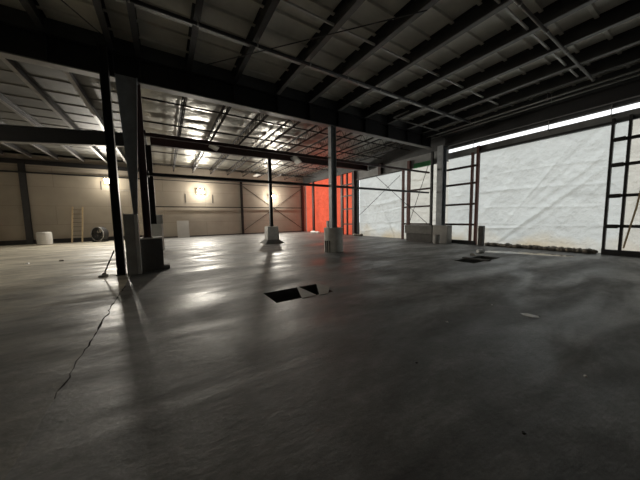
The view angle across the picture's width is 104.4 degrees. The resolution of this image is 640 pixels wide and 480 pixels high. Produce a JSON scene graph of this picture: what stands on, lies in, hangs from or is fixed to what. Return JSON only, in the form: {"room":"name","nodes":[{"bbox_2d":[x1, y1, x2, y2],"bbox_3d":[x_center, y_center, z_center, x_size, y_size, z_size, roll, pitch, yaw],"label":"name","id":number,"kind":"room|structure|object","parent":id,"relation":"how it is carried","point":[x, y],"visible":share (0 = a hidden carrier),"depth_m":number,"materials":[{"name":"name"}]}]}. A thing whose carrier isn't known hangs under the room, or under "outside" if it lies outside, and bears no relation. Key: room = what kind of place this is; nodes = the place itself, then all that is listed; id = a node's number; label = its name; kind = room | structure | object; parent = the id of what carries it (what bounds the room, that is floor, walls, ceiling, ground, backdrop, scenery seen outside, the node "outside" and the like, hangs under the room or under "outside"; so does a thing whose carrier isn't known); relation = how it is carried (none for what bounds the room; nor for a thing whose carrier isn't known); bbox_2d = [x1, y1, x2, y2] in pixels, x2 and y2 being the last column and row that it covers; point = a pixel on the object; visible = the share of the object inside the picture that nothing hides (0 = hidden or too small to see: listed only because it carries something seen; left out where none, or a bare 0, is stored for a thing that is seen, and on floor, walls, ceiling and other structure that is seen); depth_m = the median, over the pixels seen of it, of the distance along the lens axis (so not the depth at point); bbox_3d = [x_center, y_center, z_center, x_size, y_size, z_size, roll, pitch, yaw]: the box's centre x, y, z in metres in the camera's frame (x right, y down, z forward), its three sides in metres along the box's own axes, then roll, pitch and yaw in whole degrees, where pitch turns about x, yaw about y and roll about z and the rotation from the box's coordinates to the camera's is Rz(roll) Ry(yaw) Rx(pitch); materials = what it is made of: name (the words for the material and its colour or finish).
{"room":"empty warehouse","nodes":[
{"label":"empty warehouse","id":0,"kind":"room"},
{"bbox_2d":[0,240,130,479],"bbox_3d":[-12.293,1.404,5.776,13.050,0.201,32.600,-4,6,-32],"label":"floor","id":1,"kind":"structure","parent":0,"point":[51,309],"depth_m":4.15,"materials":[{"name":"concrete"}]},
{"bbox_2d":[17,163,33,244],"bbox_3d":[-21.999,-2.658,18.548,0.340,6.000,0.170,-4,6,-32],"label":"wall column","id":2,"kind":"structure","parent":1,"relation":"on","point":[21,167],"depth_m":18.50,"materials":[{"name":"grey metal"}]},
{"bbox_2d":[0,170,138,178],"bbox_3d":[-20.860,-5.077,18.909,12.900,0.110,0.090,-4,6,-32],"label":"beam","id":3,"kind":"structure","parent":2,"relation":"attached to","point":[0,170],"depth_m":19.16,"materials":[{"name":"metal"}]},
{"bbox_2d":[36,232,52,244],"bbox_3d":[-20.292,-0.136,18.266,0.840,0.961,0.840,-4,6,-32],"label":"drum","id":4,"kind":"object","parent":1,"relation":"on","point":[42,238],"visible":0.99,"depth_m":18.00,"materials":[{"name":"white paint"}]},
{"bbox_2d":[71,207,82,242],"bbox_3d":[-19.407,-1.233,19.841,0.740,2.861,0.818,-4,6,-32],"label":"ladder","id":5,"kind":"object","parent":1,"relation":"on","point":[72,222],"visible":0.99,"depth_m":19.75,"materials":[{"name":"beige wood"}]},
{"bbox_2d":[91,227,108,241],"bbox_3d":[-17.918,-0.468,20.198,1.170,1.229,0.600,0,5,7],"label":"fan","id":6,"kind":"object","parent":1,"relation":"on","point":[104,234],"visible":1,"depth_m":20.11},
{"bbox_2d":[96,41,127,275],"bbox_3d":[-6.045,-2.207,7.220,0.248,6.536,0.248,-4,6,-32],"label":"steel post","id":7,"kind":"object","parent":1,"relation":"on","point":[102,51],"visible":1,"depth_m":7.18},
{"bbox_2d":[0,59,145,160],"bbox_3d":[-16.224,-6.062,11.492,13.280,0.145,17.800,-4,6,-32],"label":"ceiling","id":8,"kind":"structure","parent":0,"point":[53,82],"depth_m":10.94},
{"bbox_2d":[0,150,306,240],"bbox_3d":[-14.158,-3.825,23.592,29.250,7.200,0.200,-4,6,-32],"label":"wall","id":9,"kind":"structure","parent":0,"point":[52,198],"depth_m":22.19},
{"bbox_2d":[3,150,287,175],"bbox_3d":[-14.297,-7.156,23.250,29.050,0.500,0.200,-4,6,-32],"label":"trim","id":10,"kind":"structure","parent":9,"relation":"attached to","point":[3,150],"depth_m":20.53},
{"bbox_2d":[0,158,299,185],"bbox_3d":[-14.282,-6.179,23.098,28.800,0.620,0.200,-4,6,-32],"label":"trim","id":11,"kind":"structure","parent":9,"relation":"attached to","point":[2,160],"depth_m":19.26,"materials":[{"name":"black paint"}]},
{"bbox_2d":[0,231,301,245],"bbox_3d":[-14.204,-0.388,23.674,28.850,0.340,0.060,-4,6,-32],"label":"baseboard","id":12,"kind":"structure","parent":9,"relation":"attached to","point":[64,240],"depth_m":20.20,"materials":[{"name":"black paint"}]},
{"bbox_2d":[141,88,401,176],"bbox_3d":[-3.900,-6.826,19.140,15.770,0.158,17.800,-4,6,-32],"label":"ceiling","id":13,"kind":"structure","parent":0,"point":[154,111],"depth_m":15.11,"materials":[{"name":"silver metal"}]},
{"bbox_2d":[0,0,639,129],"bbox_3d":[-0.912,-5.601,1.837,29.050,0.170,14.800,-4,6,-32],"label":"ceiling","id":14,"kind":"structure","parent":0,"point":[287,24],"depth_m":7.32,"materials":[{"name":"metal"}]},
{"bbox_2d":[5,231,639,479],"bbox_3d":[0.177,0.432,13.499,16.350,0.001,32.600,-4,6,-32],"label":"floor","id":15,"kind":"structure","parent":0,"point":[193,372],"depth_m":2.59,"materials":[{"name":"concrete"}]},
{"bbox_2d":[54,286,125,398],"bbox_3d":[-3.630,1.298,4.205,0.071,0.001,4.589,-4,6,-32],"label":"crack","id":16,"kind":"object","parent":15,"relation":"on","point":[100,324],"depth_m":3.29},
{"bbox_2d":[123,213,142,274],"bbox_3d":[-5.666,0.116,7.517,0.340,1.844,0.360,-4,6,-32],"label":"concrete pier","id":17,"kind":"object","parent":15,"relation":"on","point":[131,222],"visible":0.99,"depth_m":7.37,"materials":[{"name":"white paint"}]},
{"bbox_2d":[115,73,137,214],"bbox_3d":[-5.597,-2.755,7.340,0.552,4.000,0.300,-4,6,-32],"label":"column","id":18,"kind":"structure","parent":17,"relation":"on","point":[126,86],"depth_m":7.30,"materials":[{"name":"grey metal"}]},
{"bbox_2d":[140,236,169,271],"bbox_3d":[-5.531,0.439,8.300,0.825,1.070,0.610,-4,6,-32],"label":"concrete pier","id":19,"kind":"object","parent":15,"relation":"on","point":[152,254],"visible":0.75,"depth_m":8.03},
{"bbox_2d":[137,84,151,237],"bbox_3d":[-5.666,-2.447,7.911,0.248,4.750,0.248,-4,6,-32],"label":"steel post","id":20,"kind":"object","parent":19,"relation":"on","point":[142,165],"visible":0.82,"depth_m":7.90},
{"bbox_2d":[144,130,429,173],"bbox_3d":[0.666,-3.881,11.986,15.000,0.200,0.200,-4,6,-32],"label":"strut","id":21,"kind":"object","parent":20,"relation":"attached to","point":[145,133],"visible":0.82,"depth_m":10.04,"materials":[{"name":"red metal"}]},
{"bbox_2d":[147,170,428,193],"bbox_3d":[0.686,-2.616,12.095,15.000,0.200,0.200,-4,6,-32],"label":"strut","id":22,"kind":"object","parent":20,"relation":"attached to","point":[148,172],"visible":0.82,"depth_m":10.14,"materials":[{"name":"grey metal"}]},
{"bbox_2d":[151,215,164,250],"bbox_3d":[-8.896,-0.387,13.354,0.800,1.950,0.660,-4,6,-32],"label":"concrete pier","id":23,"kind":"object","parent":15,"relation":"on","point":[156,229],"visible":0.46,"depth_m":13.20,"materials":[{"name":"white paint"}]},
{"bbox_2d":[145,145,156,223],"bbox_3d":[-8.963,-2.902,13.083,0.347,4.110,0.347,-4,6,-32],"label":"steel column","id":24,"kind":"structure","parent":23,"relation":"on","point":[148,150],"depth_m":13.09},
{"bbox_2d":[177,221,189,237],"bbox_3d":[-13.085,-1.044,23.744,1.000,1.600,0.200,-4,6,-32],"label":"leaning board","id":25,"kind":"object","parent":15,"relation":"on","point":[182,226],"visible":0.86,"depth_m":23.71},
{"bbox_2d":[240,182,243,233],"bbox_3d":[-8.465,-3.455,26.951,0.220,5.700,0.170,-4,6,-32],"label":"wall column","id":26,"kind":"structure","parent":15,"relation":"on","point":[241,188],"depth_m":26.86,"materials":[{"name":"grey metal"}]},
{"bbox_2d":[156,206,284,207],"bbox_3d":[-8.731,-3.492,26.616,15.400,0.090,0.090,-4,6,-32],"label":"beam","id":27,"kind":"structure","parent":26,"relation":"attached to","point":[156,206],"depth_m":25.58,"materials":[{"name":"brown metal"}]},
{"bbox_2d":[154,179,299,187],"bbox_3d":[-8.771,-5.943,26.403,15.400,0.060,0.090,-4,6,-32],"label":"beam","id":28,"kind":"structure","parent":26,"relation":"attached to","point":[154,179],"depth_m":25.64,"materials":[{"name":"grey metal"}]},
{"bbox_2d":[260,226,283,243],"bbox_3d":[-3.255,-0.354,16.730,1.360,1.120,1.200,-4,6,-32],"label":"concrete pier","id":29,"kind":"object","parent":15,"relation":"on","point":[271,236],"visible":0.98,"depth_m":16.44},
{"bbox_2d":[267,158,272,226],"bbox_3d":[-3.300,-3.124,16.490,0.223,4.440,0.223,-4,6,-32],"label":"steel column","id":30,"kind":"structure","parent":29,"relation":"on","point":[268,159],"depth_m":16.47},
{"bbox_2d":[150,133,367,170],"bbox_3d":[-2.426,-5.713,16.956,15.200,0.610,0.260,-4,6,-32],"label":"girder","id":31,"kind":"object","parent":30,"relation":"on","point":[158,142],"visible":0.57,"depth_m":15.41,"materials":[{"name":"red metal"}]},
{"bbox_2d":[172,96,187,170],"bbox_3d":[-9.206,-6.100,15.966,0.110,0.490,17.590,-4,6,-32],"label":"joist","id":32,"kind":"object","parent":31,"relation":"on","point":[183,102],"visible":0.7,"depth_m":12.02,"materials":[{"name":"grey metal"}]},
{"bbox_2d":[191,105,231,172],"bbox_3d":[-7.849,-6.195,16.808,0.110,0.490,17.590,-4,6,-32],"label":"joist","id":33,"kind":"object","parent":31,"relation":"on","point":[223,108],"visible":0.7,"depth_m":13.04,"materials":[{"name":"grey metal"}]},
{"bbox_2d":[209,113,268,173],"bbox_3d":[-6.491,-6.290,17.649,0.110,0.490,17.590,-4,6,-32],"label":"joist","id":34,"kind":"object","parent":31,"relation":"on","point":[258,114],"visible":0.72,"depth_m":14.10,"materials":[{"name":"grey metal"}]},
{"bbox_2d":[226,119,300,174],"bbox_3d":[-5.134,-6.385,18.491,0.110,0.490,17.590,-4,6,-32],"label":"joist","id":35,"kind":"object","parent":31,"relation":"on","point":[289,120],"visible":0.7,"depth_m":15.09,"materials":[{"name":"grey metal"}]},
{"bbox_2d":[241,125,327,176],"bbox_3d":[-3.776,-6.480,19.333,0.110,0.490,17.590,-4,6,-32],"label":"joist","id":36,"kind":"object","parent":31,"relation":"on","point":[313,127],"visible":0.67,"depth_m":16.00,"materials":[{"name":"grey metal"}]},
{"bbox_2d":[152,163,316,177],"bbox_3d":[-6.867,-6.521,23.572,15.280,0.050,0.050,-4,6,-32],"label":"bridging angle","id":37,"kind":"object","parent":36,"relation":"attached to","point":[152,163],"visible":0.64,"depth_m":22.44,"materials":[{"name":"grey metal"}]},
{"bbox_2d":[143,120,381,158],"bbox_3d":[-1.682,-5.886,15.280,15.280,0.050,0.050,-4,6,-32],"label":"bridging angle","id":38,"kind":"object","parent":36,"relation":"attached to","point":[143,120],"visible":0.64,"depth_m":13.68,"materials":[{"name":"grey metal"}]},
{"bbox_2d":[141,96,409,150],"bbox_3d":[-0.307,-5.718,13.081,15.280,0.050,0.050,-4,6,-32],"label":"bridging angle","id":39,"kind":"object","parent":36,"relation":"attached to","point":[141,96],"visible":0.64,"depth_m":11.31,"materials":[{"name":"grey metal"}]},
{"bbox_2d":[256,130,352,177],"bbox_3d":[-2.419,-6.575,20.174,0.110,0.490,17.590,-4,6,-32],"label":"joist","id":40,"kind":"object","parent":31,"relation":"on","point":[322,146],"visible":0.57,"depth_m":17.23,"materials":[{"name":"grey metal"}]},
{"bbox_2d":[152,151,324,169],"bbox_3d":[-4.751,-6.262,20.188,15.280,0.050,0.050,-4,6,-32],"label":"bridging angle","id":41,"kind":"object","parent":40,"relation":"attached to","point":[152,151],"visible":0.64,"depth_m":18.82,"materials":[{"name":"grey metal"}]},
{"bbox_2d":[272,135,372,177],"bbox_3d":[-1.062,-6.670,21.016,0.110,0.490,17.590,-4,6,-32],"label":"joist","id":42,"kind":"object","parent":31,"relation":"on","point":[356,137],"visible":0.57,"depth_m":17.26,"materials":[{"name":"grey metal"}]},
{"bbox_2d":[283,139,391,179],"bbox_3d":[0.296,-6.765,21.858,0.110,0.490,17.590,-4,6,-32],"label":"joist","id":43,"kind":"object","parent":31,"relation":"on","point":[367,144],"visible":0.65,"depth_m":18.55,"materials":[{"name":"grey metal"}]},
{"bbox_2d":[296,142,410,180],"bbox_3d":[1.653,-6.860,22.699,0.110,0.490,17.590,-4,6,-32],"label":"joist","id":44,"kind":"object","parent":31,"relation":"on","point":[388,151],"visible":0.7,"depth_m":19.40,"materials":[{"name":"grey metal"}]},
{"bbox_2d":[301,186,303,231],"bbox_3d":[-2.171,-3.971,30.847,0.300,5.850,0.170,-4,6,-32],"label":"wall column","id":45,"kind":"structure","parent":15,"relation":"on","point":[302,188],"depth_m":30.80,"materials":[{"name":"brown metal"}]},
{"bbox_2d":[297,287,315,297],"bbox_3d":[-0.430,1.137,5.432,0.350,0.008,0.800,-4,6,-32],"label":"board","id":46,"kind":"object","parent":15,"relation":"on","point":[304,293],"visible":1,"depth_m":5.30,"materials":[{"name":"concrete"}]},
{"bbox_2d":[316,283,329,294],"bbox_3d":[0.092,1.108,5.684,0.297,0.006,0.930,-1,5,-5],"label":"board","id":47,"kind":"object","parent":15,"relation":"on","point":[322,289],"visible":1,"depth_m":5.58,"materials":[{"name":"concrete"}]},
{"bbox_2d":[306,172,351,234],"bbox_3d":[0.934,-3.711,26.982,0.218,5.900,9.950,-4,6,-32],"label":"tarp","id":48,"kind":"object","parent":15,"relation":"on","point":[321,193],"visible":0.52,"depth_m":27.73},
{"bbox_2d":[324,221,342,251],"bbox_3d":[0.633,-0.189,12.023,0.975,1.481,0.920,-4,6,-32],"label":"concrete pier","id":49,"kind":"object","parent":15,"relation":"on","point":[333,237],"visible":0.89,"depth_m":11.66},
{"bbox_2d":[328,126,336,227],"bbox_3d":[0.596,-2.920,11.732,0.300,4.670,0.298,-4,6,-32],"label":"steel column","id":50,"kind":"structure","parent":49,"relation":"on","point":[332,164],"depth_m":11.70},
{"bbox_2d":[0,21,432,148],"bbox_3d":[-5.132,-5.216,7.974,28.300,0.740,0.300,-4,6,-32],"label":"girder","id":51,"kind":"object","parent":50,"relation":"on","point":[17,43],"visible":0.98,"depth_m":8.24,"materials":[{"name":"black metal"}]},
{"bbox_2d":[1,143,32,157],"bbox_3d":[-16.970,-5.760,11.131,0.130,0.300,17.620,-4,6,-32],"label":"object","id":52,"kind":"structure","parent":51,"relation":"on","point":[10,145],"depth_m":16.83,"materials":[{"name":"grey metal"}]},
{"bbox_2d":[0,120,58,159],"bbox_3d":[-15.782,-5.843,11.868,0.130,0.300,17.620,-4,6,-32],"label":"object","id":53,"kind":"structure","parent":51,"relation":"on","point":[38,146],"depth_m":17.08,"materials":[{"name":"grey metal"}]},
{"bbox_2d":[19,0,46,32],"bbox_3d":[-3.371,-5.163,0.292,0.150,0.425,14.730,-4,6,-32],"label":"joist","id":54,"kind":"structure","parent":51,"relation":"on","point":[36,15],"depth_m":6.06,"materials":[{"name":"grey metal"}]},
{"bbox_2d":[0,92,84,161],"bbox_3d":[-14.509,-5.932,12.657,0.130,0.300,17.620,-4,6,-32],"label":"joist","id":55,"kind":"structure","parent":51,"relation":"on","point":[7,102],"depth_m":11.65,"materials":[{"name":"grey metal"}]},
{"bbox_2d":[0,57,106,162],"bbox_3d":[-13.254,-6.020,13.435,0.130,0.300,17.620,-4,6,-32],"label":"joist","id":56,"kind":"structure","parent":51,"relation":"on","point":[13,65],"depth_m":9.64,"materials":[{"name":"grey metal"}]},
{"bbox_2d":[63,71,126,164],"bbox_3d":[-12.100,-6.101,14.150,0.130,0.300,17.620,-4,6,-32],"label":"joist","id":57,"kind":"structure","parent":51,"relation":"on","point":[71,77],"depth_m":10.26,"materials":[{"name":"grey metal"}]},
{"bbox_2d":[92,0,114,50],"bbox_3d":[-2.200,-5.245,1.018,0.150,0.425,14.730,-4,6,-32],"label":"joist","id":58,"kind":"structure","parent":51,"relation":"on","point":[103,18],"depth_m":6.32,"materials":[{"name":"grey metal"}]},
{"bbox_2d":[126,1,141,57],"bbox_3d":[-1.657,-5.283,1.354,0.150,0.425,14.730,-4,6,-32],"label":"joist","id":59,"kind":"structure","parent":51,"relation":"on","point":[131,9],"depth_m":6.43,"materials":[{"name":"grey metal"}]},
{"bbox_2d":[134,4,192,26],"bbox_3d":[-3.811,-5.565,6.079,1.330,0.160,0.100,-4,6,-32],"label":"channel","id":60,"kind":"object","parent":59,"relation":"attached to","point":[135,5],"visible":0.38,"depth_m":6.06,"materials":[{"name":"grey metal"}]},
{"bbox_2d":[185,0,203,70],"bbox_3d":[-0.512,-5.363,2.064,0.150,0.425,14.730,-4,6,-32],"label":"joist","id":61,"kind":"structure","parent":51,"relation":"on","point":[196,10],"depth_m":6.71,"materials":[{"name":"grey metal"}]},
{"bbox_2d":[199,27,249,46],"bbox_3d":[-2.610,-5.649,6.823,1.460,0.160,0.100,-4,6,-32],"label":"channel","id":62,"kind":"object","parent":61,"relation":"attached to","point":[200,28],"visible":0.46,"depth_m":6.80,"materials":[{"name":"grey metal"}]},
{"bbox_2d":[231,0,279,83],"bbox_3d":[0.744,-5.451,2.843,0.150,0.425,14.730,-4,6,-32],"label":"joist","id":63,"kind":"structure","parent":51,"relation":"on","point":[264,15],"depth_m":6.82,"materials":[{"name":"grey metal"}]},
{"bbox_2d":[255,48,301,64],"bbox_3d":[-1.274,-5.743,7.652,1.650,0.160,0.100,-4,6,-32],"label":"channel","id":64,"kind":"object","parent":63,"relation":"attached to","point":[258,49],"visible":0.43,"depth_m":7.65,"materials":[{"name":"grey metal"}]},
{"bbox_2d":[280,0,333,25],"bbox_3d":[-0.333,-5.652,6.143,1.650,0.050,0.050,-4,6,-32],"label":"strut","id":65,"kind":"object","parent":63,"relation":"attached to","point":[287,2],"visible":1,"depth_m":6.13,"materials":[{"name":"white paint"}]},
{"bbox_2d":[275,0,364,94],"bbox_3d":[2.160,-5.550,3.721,0.150,0.425,14.730,-4,6,-32],"label":"joist","id":66,"kind":"structure","parent":51,"relation":"on","point":[344,10],"depth_m":7.12,"materials":[{"name":"grey metal"}]},
{"bbox_2d":[125,0,476,124],"bbox_3d":[-3.724,-5.291,5.599,28.200,0.247,0.120,-4,6,-32],"label":"pipe","id":67,"kind":"object","parent":66,"relation":"attached to","point":[197,23],"visible":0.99,"depth_m":6.99,"materials":[{"name":"metal"}]},
{"bbox_2d":[431,74,639,138],"bbox_3d":[9.467,-5.881,10.493,0.060,0.343,10.500,-4,6,-32],"label":"conduit","id":68,"kind":"object","parent":67,"relation":"attached to","point":[551,101],"visible":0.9,"depth_m":10.28,"materials":[{"name":"metal"}]},
{"bbox_2d":[189,10,426,68],"bbox_3d":[-0.837,-5.510,6.973,7.113,0.024,0.028,1,5,17],"label":"rod","id":69,"kind":"object","parent":66,"relation":"attached to","point":[423,10],"visible":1,"depth_m":6.69,"materials":[{"name":"grey metal"}]},
{"bbox_2d":[305,65,338,77],"bbox_3d":[0.062,-5.836,8.480,1.460,0.160,0.100,-4,6,-32],"label":"channel","id":70,"kind":"object","parent":66,"relation":"attached to","point":[307,66],"visible":0.36,"depth_m":8.47,"materials":[{"name":"grey metal"}]},
{"bbox_2d":[339,27,374,45],"bbox_3d":[1.004,-5.746,6.972,1.460,0.050,0.050,-4,6,-32],"label":"strut","id":71,"kind":"object","parent":66,"relation":"attached to","point":[341,28],"visible":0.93,"depth_m":7.01,"materials":[{"name":"white paint"}]},
{"bbox_2d":[307,0,439,102],"bbox_3d":[3.416,-5.638,4.500,0.150,0.425,14.730,-4,6,-32],"label":"joist","id":72,"kind":"structure","parent":51,"relation":"on","point":[390,29],"depth_m":7.27,"materials":[{"name":"grey metal"}]},
{"bbox_2d":[380,47,409,62],"bbox_3d":[2.289,-5.836,7.769,1.530,0.050,0.050,-4,6,-32],"label":"strut","id":73,"kind":"object","parent":72,"relation":"attached to","point":[381,48],"visible":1,"depth_m":7.77,"materials":[{"name":"white paint"}]},
{"bbox_2d":[337,0,513,110],"bbox_3d":[4.731,-5.730,5.315,0.150,0.425,14.730,-4,6,-32],"label":"joist","id":74,"kind":"structure","parent":51,"relation":"on","point":[475,15],"depth_m":7.43,"materials":[{"name":"grey metal"}]},
{"bbox_2d":[414,64,439,76],"bbox_3d":[3.647,-5.931,8.610,1.630,0.050,0.050,-4,6,-32],"label":"strut","id":75,"kind":"object","parent":74,"relation":"attached to","point":[416,65],"visible":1,"depth_m":8.65,"materials":[{"name":"white paint"}]},
{"bbox_2d":[504,7,528,30],"bbox_3d":[5.027,-5.762,6.402,1.630,0.050,0.050,-4,6,-32],"label":"strut","id":76,"kind":"object","parent":74,"relation":"attached to","point":[506,9],"visible":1,"depth_m":6.46,"materials":[{"name":"white paint"}]},
{"bbox_2d":[363,0,597,117],"bbox_3d":[6.131,-5.828,6.183,0.150,0.425,14.730,-4,6,-32],"label":"joist","id":77,"kind":"structure","parent":51,"relation":"on","point":[558,10],"depth_m":7.66,"materials":[{"name":"grey metal"}]},
{"bbox_2d":[531,33,549,49],"bbox_3d":[6.406,-5.858,7.257,1.580,0.050,0.050,-4,6,-32],"label":"strut","id":78,"kind":"object","parent":77,"relation":"attached to","point":[534,35],"visible":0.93,"depth_m":7.30,"materials":[{"name":"white paint"}]},
{"bbox_2d":[387,0,639,123],"bbox_3d":[7.489,-5.923,7.024,0.150,0.425,14.730,-4,6,-32],"label":"joist","id":79,"kind":"structure","parent":51,"relation":"on","point":[629,10],"depth_m":7.94,"materials":[{"name":"grey metal"}]},
{"bbox_2d":[513,0,594,81],"bbox_3d":[6.529,-5.580,6.871,7.770,0.222,0.110,-4,6,-32],"label":"pipe","id":80,"kind":"object","parent":79,"relation":"attached to","point":[519,3],"visible":1,"depth_m":6.65,"materials":[{"name":"grey metal"}]},
{"bbox_2d":[407,26,639,128],"bbox_3d":[8.846,-6.018,7.866,0.150,0.425,14.730,-4,6,-32],"label":"joist","id":81,"kind":"structure","parent":51,"relation":"on","point":[631,37],"depth_m":9.04,"materials":[{"name":"grey metal"}]},
{"bbox_2d":[393,110,438,131],"bbox_3d":[5.299,-6.034,12.511,3.730,0.253,0.945,-4,6,-32],"label":"pipe","id":82,"kind":"object","parent":81,"relation":"hanging from","point":[424,126],"visible":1,"depth_m":12.49,"materials":[{"name":"grey metal"}]},
{"bbox_2d":[422,45,639,132],"bbox_3d":[9.991,-6.099,8.576,0.150,0.425,14.730,-4,6,-32],"label":"joist","id":83,"kind":"structure","parent":51,"relation":"on","point":[631,55],"depth_m":9.96,"materials":[{"name":"grey metal"}]},
{"bbox_2d":[426,69,639,137],"bbox_3d":[9.085,-5.854,10.256,0.060,0.343,10.500,-4,6,-32],"label":"conduit","id":84,"kind":"object","parent":83,"relation":"hanging from","point":[547,98],"visible":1,"depth_m":10.04,"materials":[{"name":"metal"}]},
{"bbox_2d":[312,171,355,234],"bbox_3d":[1.151,-3.555,25.726,0.160,5.800,7.575,-4,6,-32],"label":"frame","id":85,"kind":"object","parent":15,"relation":"on","point":[342,196],"visible":0.76,"depth_m":23.61,"materials":[{"name":"red metal"}]},
{"bbox_2d":[360,171,406,238],"bbox_3d":[5.061,-2.884,20.436,0.211,5.250,5.400,-4,6,-32],"label":"tarp","id":86,"kind":"object","parent":15,"relation":"on","point":[382,218],"visible":0.83,"depth_m":20.28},
{"bbox_2d":[401,161,429,238],"bbox_3d":[6.606,-2.738,17.020,0.160,5.500,2.365,-4,6,-32],"label":"frame","id":87,"kind":"object","parent":15,"relation":"on","point":[408,162],"visible":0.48,"depth_m":17.53,"materials":[{"name":"red metal"}]},
{"bbox_2d":[405,225,432,241],"bbox_3d":[6.646,-0.464,16.490,0.520,1.060,2.070,-4,6,-32],"label":"wall block","id":88,"kind":"object","parent":15,"relation":"on","point":[423,233],"visible":0.72,"depth_m":16.24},
{"bbox_2d":[429,151,433,224],"bbox_3d":[6.972,-3.193,15.485,0.149,4.540,0.149,-4,6,-32],"label":"steel post","id":89,"kind":"object","parent":88,"relation":"on","point":[432,152],"visible":0.91,"depth_m":15.45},
{"bbox_2d":[410,162,448,224],"bbox_3d":[7.257,-2.610,16.867,0.130,5.250,3.000,-4,6,-32],"label":"tarp","id":90,"kind":"object","parent":15,"relation":"on","point":[417,178],"visible":0.46,"depth_m":17.03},
{"bbox_2d":[432,225,451,242],"bbox_3d":[7.474,-0.365,15.195,0.510,1.060,0.950,-4,6,-32],"label":"concrete pier","id":91,"kind":"object","parent":15,"relation":"on","point":[445,231],"visible":0.86,"depth_m":14.88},
{"bbox_2d":[436,145,446,225],"bbox_3d":[7.365,-3.262,15.052,0.446,4.740,0.446,-4,6,-32],"label":"steel column","id":92,"kind":"structure","parent":91,"relation":"on","point":[441,150],"depth_m":14.98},
{"bbox_2d":[445,145,480,244],"bbox_3d":[8.237,-2.490,14.437,0.220,5.400,1.825,-4,6,-32],"label":"frame","id":93,"kind":"object","parent":15,"relation":"on","point":[477,165],"visible":0.9,"depth_m":13.87,"materials":[{"name":"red metal"}]},
{"bbox_2d":[478,226,484,245],"bbox_3d":[8.766,-0.237,13.477,0.240,1.060,0.240,-4,6,-32],"label":"stump","id":94,"kind":"object","parent":15,"relation":"on","point":[481,229],"visible":0.98,"depth_m":13.39,"materials":[{"name":"concrete"}]},
{"bbox_2d":[485,251,573,256],"bbox_3d":[8.620,0.561,10.418,2.920,0.003,0.777,3,6,37],"label":"puddle","id":95,"kind":"object","parent":15,"relation":"on","point":[510,252],"visible":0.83,"depth_m":10.35,"materials":[{"name":"liquid"}]},
{"bbox_2d":[448,121,628,252],"bbox_3d":[9.981,-2.311,12.624,0.184,5.300,7.100,-4,6,-31],"label":"tarp","id":96,"kind":"object","parent":15,"relation":"on","point":[550,192],"visible":0.88,"depth_m":11.56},
{"bbox_2d":[485,242,597,253],"bbox_3d":[10.049,0.322,11.658,0.494,0.219,4.067,-4,6,-33],"label":"bunched hem","id":97,"kind":"object","parent":15,"relation":"on","point":[552,248],"visible":0.98,"depth_m":11.19,"materials":[{"name":"plastic"}]},
{"bbox_2d":[601,114,639,256],"bbox_3d":[11.765,-1.955,8.768,0.260,5.200,2.160,-4,6,-32],"label":"frame","id":98,"kind":"object","parent":15,"relation":"on","point":[619,252],"visible":1,"depth_m":9.38,"materials":[{"name":"black paint"}]},
{"bbox_2d":[622,191,639,247],"bbox_3d":[11.481,-1.025,9.104,0.050,2.704,0.340,-4,6,-32],"label":"strap","id":99,"kind":"object","parent":98,"relation":"hanging from","point":[638,199],"visible":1,"depth_m":9.12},
{"bbox_2d":[622,119,639,250],"bbox_3d":[12.321,-2.022,8.851,0.116,5.300,1.799,-4,6,-34],"label":"tarp","id":100,"kind":"object","parent":15,"relation":"on","point":[633,241],"visible":0.7,"depth_m":9.45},
{"bbox_2d":[264,256,497,302],"bbox_3d":[2.823,1.192,7.435,9.030,0.550,0.840,-4,6,-32],"label":"hole","id":101,"kind":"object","parent":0,"point":[292,293],"depth_m":5.80,"materials":[{"name":"concrete"}]},
{"bbox_2d":[358,149,436,170],"bbox_3d":[5.558,-5.905,18.714,0.120,0.110,8.150,-4,6,-32],"label":"wall","id":102,"kind":"structure","parent":0,"point":[436,149],"depth_m":17.65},
{"bbox_2d":[303,63,639,233],"bbox_3d":[6.672,-3.613,17.252,0.200,7.200,32.600,-4,6,-32],"label":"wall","id":103,"kind":"structure","parent":0,"point":[636,66],"depth_m":12.41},
{"bbox_2d":[0,4,436,137],"bbox_3d":[-4.824,-5.836,8.119,29.050,0.460,0.120,-4,6,-32],"label":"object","id":104,"kind":"structure","parent":103,"relation":"attached to","point":[10,15],"depth_m":7.98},
{"bbox_2d":[356,170,401,180],"bbox_3d":[4.629,-5.182,19.990,0.180,0.080,5.200,-4,6,-32],"label":"header beam","id":105,"kind":"structure","parent":103,"relation":"attached to","point":[398,170],"depth_m":19.68,"materials":[{"name":"grey metal"}]},
{"bbox_2d":[414,160,430,167],"bbox_3d":[6.886,-5.047,16.507,0.054,0.320,1.500,-4,6,-32],"label":"plastic sheet","id":106,"kind":"object","parent":103,"relation":"attached to","point":[425,163],"visible":0.89,"depth_m":16.55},
{"bbox_2d":[444,79,639,148],"bbox_3d":[11.299,-5.183,9.033,0.390,1.000,14.000,-4,6,-32],"label":"beam","id":107,"kind":"structure","parent":103,"relation":"attached to","point":[630,90],"depth_m":10.69,"materials":[{"name":"metal"}]},
{"bbox_2d":[479,121,616,152],"bbox_3d":[9.945,-4.620,11.479,0.180,0.100,4.900,-4,6,-32],"label":"header beam","id":108,"kind":"structure","parent":103,"relation":"attached to","point":[607,123],"depth_m":10.95,"materials":[{"name":"grey metal"}]},
{"bbox_3d":[-17.974,-1.887,1.971,0.200,7.200,32.600,-4,6,-32],"label":"wall","id":109,"kind":"structure","parent":0,"visible":0},
{"bbox_2d":[0,124,123,146],"bbox_3d":[-15.452,-4.555,10.435,13.300,1.870,0.280,-4,6,-32],"label":"girder","id":110,"kind":"object","parent":109,"relation":"attached to","point":[18,134],"visible":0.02,"depth_m":11.99,"materials":[{"name":"metal"}]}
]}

